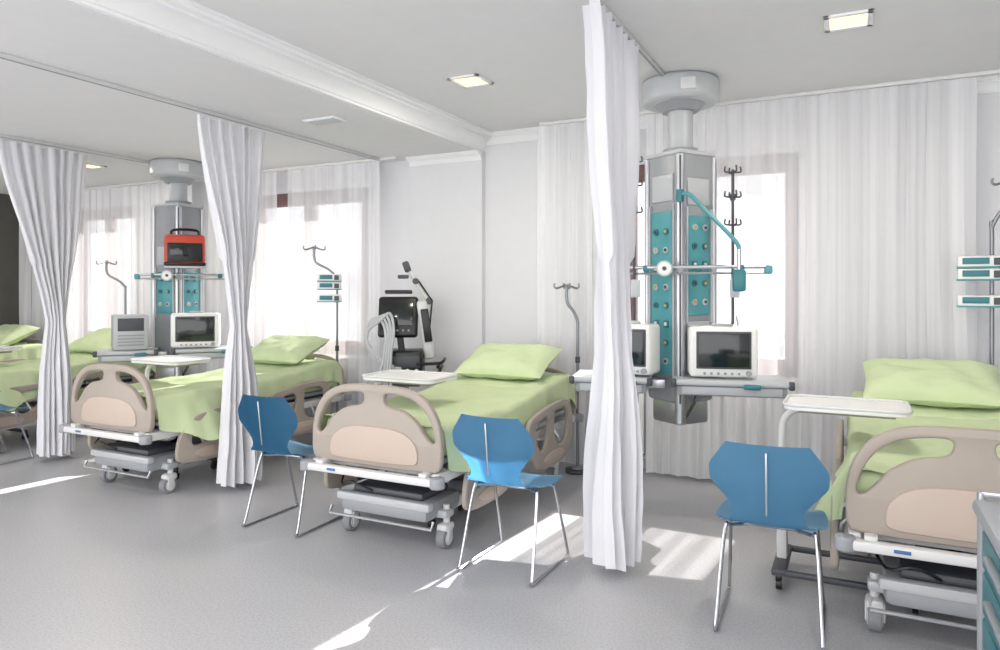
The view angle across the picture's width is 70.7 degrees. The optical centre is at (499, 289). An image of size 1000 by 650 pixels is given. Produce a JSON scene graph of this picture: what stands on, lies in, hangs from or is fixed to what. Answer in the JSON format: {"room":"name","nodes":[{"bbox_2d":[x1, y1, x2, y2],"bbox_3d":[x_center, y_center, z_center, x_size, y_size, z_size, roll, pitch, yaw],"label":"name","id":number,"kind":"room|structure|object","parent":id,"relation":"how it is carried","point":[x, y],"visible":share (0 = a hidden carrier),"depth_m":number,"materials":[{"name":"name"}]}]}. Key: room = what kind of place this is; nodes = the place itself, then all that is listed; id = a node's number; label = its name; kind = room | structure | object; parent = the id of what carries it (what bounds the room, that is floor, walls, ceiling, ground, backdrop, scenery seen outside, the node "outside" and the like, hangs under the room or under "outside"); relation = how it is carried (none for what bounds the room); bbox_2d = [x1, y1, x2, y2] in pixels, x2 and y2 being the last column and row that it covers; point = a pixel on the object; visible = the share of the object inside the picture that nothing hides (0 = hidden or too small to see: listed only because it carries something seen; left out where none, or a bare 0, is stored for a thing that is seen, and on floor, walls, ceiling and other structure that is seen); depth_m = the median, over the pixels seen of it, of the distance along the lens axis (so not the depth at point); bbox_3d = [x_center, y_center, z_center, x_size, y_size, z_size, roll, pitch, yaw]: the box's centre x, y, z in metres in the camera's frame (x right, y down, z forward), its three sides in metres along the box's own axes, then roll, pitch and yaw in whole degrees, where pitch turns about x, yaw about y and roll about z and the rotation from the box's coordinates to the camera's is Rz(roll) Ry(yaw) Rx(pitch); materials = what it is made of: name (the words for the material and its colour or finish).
{"room":"hospital room","nodes":[
{"label":"hospital room","id":0,"kind":"room"},
{"bbox_2d":[0,194,18,324],"bbox_3d":[-7.933,0.025,7.040,0.100,2.950,6.250,0,0,27],"label":"wall","id":1,"kind":"structure","parent":0,"point":[9,223],"depth_m":9.51,"materials":[{"name":"paint"}]},
{"bbox_2d":[0,404,976,649],"bbox_3d":[-2.217,1.550,3.382,13.800,0.100,8.450,0,0,27],"label":"floor","id":2,"kind":"structure","parent":0,"point":[87,562],"depth_m":3.74,"materials":[{"name":"plastic"}]},
{"bbox_2d":[0,345,28,439],"bbox_3d":[-5.111,1.034,7.026,0.645,0.933,0.440,0,0,27],"label":"table","id":3,"kind":"object","parent":2,"relation":"on","point":[3,348],"visible":0.85,"depth_m":7.04,"materials":[{"name":"white plastic"}]},
{"bbox_2d":[0,404,33,464],"bbox_3d":[-4.485,1.076,6.128,0.478,0.859,0.594,0,0,27],"label":"chair","id":4,"kind":"object","parent":2,"relation":"on","point":[3,407],"visible":1,"depth_m":6.23,"materials":[{"name":"metal"}]},
{"bbox_2d":[0,324,42,409],"bbox_3d":[-6.486,0.967,8.126,1.227,1.067,2.274,0,0,27],"label":"hospital bed","id":5,"kind":"object","parent":2,"relation":"on","point":[14,334],"visible":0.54,"depth_m":8.63,"materials":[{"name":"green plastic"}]},
{"bbox_2d":[0,328,157,430],"bbox_3d":[-4.744,0.967,7.249,1.227,1.067,2.274,0,0,27],"label":"hospital bed","id":6,"kind":"object","parent":2,"relation":"on","point":[19,380],"visible":0.44,"depth_m":7.05,"materials":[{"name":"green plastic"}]},
{"bbox_2d":[95,260,126,382],"bbox_3d":[-4.556,0.576,8.354,0.410,1.848,0.220,0,0,-18],"label":"pole","id":7,"kind":"object","parent":2,"relation":"on","point":[106,262],"visible":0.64,"depth_m":8.37,"materials":[{"name":"grey metal"}]},
{"bbox_2d":[122,355,216,479],"bbox_3d":[-2.748,1.034,5.871,0.645,0.933,0.440,0,0,27],"label":"table","id":8,"kind":"object","parent":2,"relation":"on","point":[163,360],"visible":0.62,"depth_m":5.82,"materials":[{"name":"white plastic"}]},
{"bbox_2d":[59,334,351,493],"bbox_3d":[-2.381,0.967,6.095,1.227,1.067,2.274,0,0,27],"label":"hospital bed","id":9,"kind":"object","parent":2,"relation":"on","point":[187,408],"visible":0.74,"depth_m":5.29,"materials":[{"name":"green fabric"}]},
{"bbox_2d":[238,394,344,537],"bbox_3d":[-1.339,1.076,4.535,0.478,0.859,0.594,0,0,26],"label":"chair","id":10,"kind":"object","parent":2,"relation":"on","point":[271,422],"visible":0.84,"depth_m":4.32,"materials":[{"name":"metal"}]},
{"bbox_2d":[302,245,341,412],"bbox_3d":[-1.720,0.531,6.924,0.430,1.938,0.257,0,0,-5],"label":"pole","id":11,"kind":"object","parent":2,"relation":"on","point":[332,281],"visible":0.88,"depth_m":6.81,"materials":[{"name":"grey metal"}]},
{"bbox_2d":[364,261,445,388],"bbox_3d":[-0.844,0.619,6.394,0.710,1.762,0.484,0,0,-1],"label":"ventilator","id":12,"kind":"object","parent":2,"relation":"on","point":[397,317],"visible":0.73,"depth_m":6.36,"materials":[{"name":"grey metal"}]},
{"bbox_2d":[359,369,463,526],"bbox_3d":[-0.617,1.034,4.765,0.645,0.933,0.440,0,0,27],"label":"table","id":13,"kind":"object","parent":2,"relation":"on","point":[397,376],"visible":0.47,"depth_m":4.69,"materials":[{"name":"white plastic"}]},
{"bbox_2d":[300,343,583,548],"bbox_3d":[-0.250,0.967,4.989,1.227,1.067,2.274,0,0,27],"label":"hospital bed","id":14,"kind":"object","parent":2,"relation":"on","point":[409,433],"visible":0.89,"depth_m":4.20,"materials":[{"name":"green fabric"}]},
{"bbox_2d":[452,414,569,586],"bbox_3d":[0.061,1.076,3.831,0.478,0.859,0.594,0,0,28],"label":"chair","id":15,"kind":"object","parent":2,"relation":"on","point":[496,451],"visible":1,"depth_m":3.63,"materials":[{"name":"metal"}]},
{"bbox_2d":[553,283,582,474],"bbox_3d":[0.607,0.721,5.819,0.260,1.558,0.228,0,0,37],"label":"pole","id":16,"kind":"object","parent":2,"relation":"on","point":[576,469],"visible":0.89,"depth_m":5.80,"materials":[{"name":"grey metal"}]},
{"bbox_2d":[637,393,645,454],"bbox_3d":[1.580,1.144,5.639,1.265,0.712,0.097,0,0,27],"label":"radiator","id":17,"kind":"object","parent":2,"relation":"on","point":[641,397],"visible":0.02,"depth_m":5.80,"materials":[{"name":"white metal"}]},
{"bbox_2d":[709,441,829,649],"bbox_3d":[1.222,1.076,3.180,0.478,0.859,0.594,0,0,25],"label":"chair","id":18,"kind":"object","parent":2,"relation":"on","point":[772,487],"visible":1,"depth_m":2.97,"materials":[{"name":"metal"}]},
{"bbox_2d":[771,394,917,613],"bbox_3d":[1.741,1.034,3.579,0.645,0.933,0.440,0,0,27],"label":"table","id":19,"kind":"object","parent":2,"relation":"on","point":[794,403],"visible":0.78,"depth_m":3.56,"materials":[{"name":"white plastic"}]},
{"bbox_2d":[815,357,999,631],"bbox_3d":[2.332,0.967,3.691,1.227,1.067,2.274,0,0,27],"label":"hospital bed","id":20,"kind":"object","parent":2,"relation":"on","point":[914,482],"visible":0.91,"depth_m":2.93,"materials":[{"name":"green fabric"}]},
{"bbox_2d":[956,178,999,364],"bbox_3d":[3.166,0.391,4.520,0.402,2.218,0.257,0,0,32],"label":"pole","id":21,"kind":"object","parent":2,"relation":"on","point":[970,268],"visible":0.78,"depth_m":4.48,"materials":[{"name":"grey metal"}]},
{"bbox_2d":[972,490,999,649],"bbox_3d":[1.384,1.020,1.431,0.622,0.960,0.800,0,0,27],"label":"cart","id":22,"kind":"object","parent":2,"relation":"on","point":[987,511],"visible":1,"depth_m":1.78,"materials":[{"name":"grey plastic"}]},
{"bbox_2d":[0,0,999,193],"bbox_3d":[-1.857,-1.430,4.096,13.800,0.280,6.650,0,0,27],"label":"ceiling","id":23,"kind":"structure","parent":0,"point":[532,52],"depth_m":4.34,"materials":[{"name":"paint"}]},
{"bbox_2d":[0,133,149,163],"bbox_3d":[-4.438,-1.276,5.198,0.035,0.029,5.900,0,0,27],"label":"track","id":24,"kind":"object","parent":23,"relation":"attached to","point":[1,135],"visible":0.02,"depth_m":6.33,"materials":[{"name":"white metal"}]},
{"bbox_2d":[0,139,86,456],"bbox_3d":[-3.960,0.106,6.136,0.282,2.692,0.793,0,0,27],"label":"privacy curtain","id":25,"kind":"object","parent":24,"relation":"hanging from","point":[46,186],"visible":0.98,"depth_m":6.14,"materials":[{"name":"white fabric"}]},
{"bbox_2d":[86,163,106,168],"bbox_3d":[-4.249,-1.283,7.286,0.240,0.014,0.240,0,0,27],"label":"recessed light","id":26,"kind":"object","parent":23,"relation":"in","point":[88,165],"visible":0.55,"depth_m":7.32,"materials":[{"name":"white plastic"}]},
{"bbox_2d":[93,158,251,378],"bbox_3d":[-3.217,-0.190,7.013,1.385,2.200,0.742,0,0,-24],"label":"pendant","id":27,"kind":"object","parent":23,"relation":"hanging from","point":[181,326],"depth_m":6.89,"materials":[{"name":"grey metal"}]},
{"bbox_2d":[0,52,378,160],"bbox_3d":[-2.517,-1.276,4.232,0.035,0.029,5.900,0,0,27],"label":"track","id":28,"kind":"object","parent":23,"relation":"attached to","point":[4,56],"visible":1,"depth_m":4.72,"materials":[{"name":"white metal"}]},
{"bbox_2d":[197,114,264,486],"bbox_3d":[-2.007,0.106,5.277,0.598,2.692,0.310,0,0,-42],"label":"privacy curtain","id":29,"kind":"object","parent":28,"relation":"hanging from","point":[232,157],"visible":0.94,"depth_m":5.24,"materials":[{"name":"white fabric"}]},
{"bbox_2d":[85,156,396,189],"bbox_3d":[-3.795,-1.278,8.200,6.250,0.025,0.030,0,0,27],"label":"track","id":30,"kind":"object","parent":23,"relation":"attached to","point":[390,157],"visible":0.44,"depth_m":7.34,"materials":[{"name":"white plastic"}]},
{"bbox_2d":[19,224,44,343],"bbox_3d":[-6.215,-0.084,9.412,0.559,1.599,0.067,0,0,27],"label":"sheer curtain","id":31,"kind":"object","parent":30,"relation":"hanging from","point":[31,312],"depth_m":9.48,"materials":[{"name":"white fabric"}]},
{"bbox_2d":[66,182,168,346],"bbox_3d":[-4.690,-0.279,8.645,1.919,1.953,0.067,0,0,27],"label":"sheer curtain","id":32,"kind":"object","parent":30,"relation":"hanging from","point":[116,224],"depth_m":8.68,"materials":[{"name":"white fabric"}]},
{"bbox_2d":[207,172,276,371],"bbox_3d":[-2.829,0.105,7.713,1.034,2.730,0.060,0,0,27],"label":"sheer curtain","id":33,"kind":"object","parent":30,"relation":"hanging from","point":[262,313],"visible":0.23,"depth_m":7.60,"materials":[{"name":"white fabric"}]},
{"bbox_2d":[288,161,379,432],"bbox_3d":[-1.709,0.105,7.151,1.180,2.730,0.058,0,0,27],"label":"sheer curtain","id":34,"kind":"object","parent":30,"relation":"hanging from","point":[336,207],"visible":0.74,"depth_m":7.10,"materials":[{"name":"white fabric"}]},
{"bbox_2d":[302,116,346,125],"bbox_3d":[-1.329,-1.280,5.347,0.300,0.019,0.160,0,0,27],"label":"ceiling vent","id":35,"kind":"object","parent":23,"relation":"attached to","point":[329,119],"depth_m":5.32,"materials":[{"name":"white metal"}]},
{"bbox_2d":[447,73,493,88],"bbox_3d":[-0.203,-1.443,4.871,0.240,0.014,0.240,0,0,27],"label":"recessed light","id":36,"kind":"object","parent":23,"relation":"in","point":[471,80],"visible":1,"depth_m":4.86,"materials":[{"name":"white plastic"}]},
{"bbox_2d":[600,0,664,76],"bbox_3d":[-0.034,-1.435,2.480,0.035,0.029,5.000,0,0,27],"label":"track","id":37,"kind":"object","parent":23,"relation":"attached to","point":[642,51],"visible":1,"depth_m":4.18,"materials":[{"name":"white metal"}]},
{"bbox_2d":[582,0,642,571],"bbox_3d":[0.603,0.026,3.766,0.329,2.852,0.838,0,0,27],"label":"privacy curtain","id":38,"kind":"object","parent":37,"relation":"hanging from","point":[613,456],"visible":1,"depth_m":3.69,"materials":[{"name":"white fabric"}]},
{"bbox_2d":[569,71,794,425],"bbox_3d":[1.209,-0.270,4.788,1.385,2.360,0.742,0,0,14],"label":"pendant","id":39,"kind":"object","parent":23,"relation":"hanging from","point":[682,357],"depth_m":4.69,"materials":[{"name":"grey metal"}]},
{"bbox_2d":[539,69,999,125],"bbox_3d":[2.775,-1.438,4.895,5.440,0.025,0.030,0,0,27],"label":"track","id":40,"kind":"object","parent":23,"relation":"attached to","point":[989,72],"visible":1,"depth_m":5.06,"materials":[{"name":"white plastic"}]},
{"bbox_2d":[537,121,596,463],"bbox_3d":[0.676,0.025,5.949,0.798,2.890,0.064,0,0,27],"label":"sheer curtain","id":41,"kind":"object","parent":40,"relation":"hanging from","point":[566,236],"visible":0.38,"depth_m":6.00,"materials":[{"name":"white fabric"}]},
{"bbox_2d":[646,77,976,480],"bbox_3d":[2.180,0.025,5.194,2.232,2.890,0.065,0,0,27],"label":"sheer curtain","id":42,"kind":"object","parent":40,"relation":"hanging from","point":[860,204],"visible":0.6,"depth_m":5.08,"materials":[{"name":"white fabric"}]},
{"bbox_2d":[823,8,873,32],"bbox_3d":[1.869,-1.443,3.784,0.240,0.014,0.240,0,0,27],"label":"recessed light","id":43,"kind":"object","parent":23,"relation":"in","point":[860,18],"visible":1,"depth_m":3.77,"materials":[{"name":"white plastic"}]},
{"bbox_2d":[192,92,999,458],"bbox_3d":[-0.400,0.000,6.884,13.700,3.200,0.360,0,0,27],"label":"wall","id":44,"kind":"structure","parent":0,"point":[467,230],"depth_m":6.60,"materials":[{"name":"paint"}]},
{"bbox_2d":[69,0,492,151],"bbox_3d":[-1.503,-1.373,3.806,0.175,0.155,6.250,0,0,27],"label":"ceiling beam","id":45,"kind":"structure","parent":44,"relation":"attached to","point":[192,23],"depth_m":4.20,"materials":[{"name":"white paint"}]},
{"bbox_2d":[277,193,287,207],"bbox_3d":[-2.061,-0.176,7.586,1.700,1.768,0.182,0,0,27],"label":"window","id":46,"kind":"structure","parent":44,"relation":"in","point":[282,199],"depth_m":7.77,"materials":[{"name":"brown wood"}]},
{"bbox_2d":[405,150,481,166],"bbox_3d":[-0.545,-1.251,6.706,0.800,0.078,0.088,0,0,27],"label":"trim","id":47,"kind":"structure","parent":44,"relation":"attached to","point":[472,155],"depth_m":6.70,"materials":[{"name":"white paint"}]},
{"bbox_2d":[630,164,644,320],"bbox_3d":[1.673,-0.176,5.708,1.480,1.768,0.182,0,0,27],"label":"window","id":48,"kind":"structure","parent":44,"relation":"in","point":[641,167],"depth_m":6.00,"materials":[{"name":"brown wood"}]},
{"bbox_2d":[486,74,999,144],"bbox_3d":[2.632,-1.403,5.166,6.340,0.093,0.105,0,0,27],"label":"trim","id":49,"kind":"structure","parent":44,"relation":"attached to","point":[985,84],"depth_m":6.33,"materials":[{"name":"white paint"}]}
]}

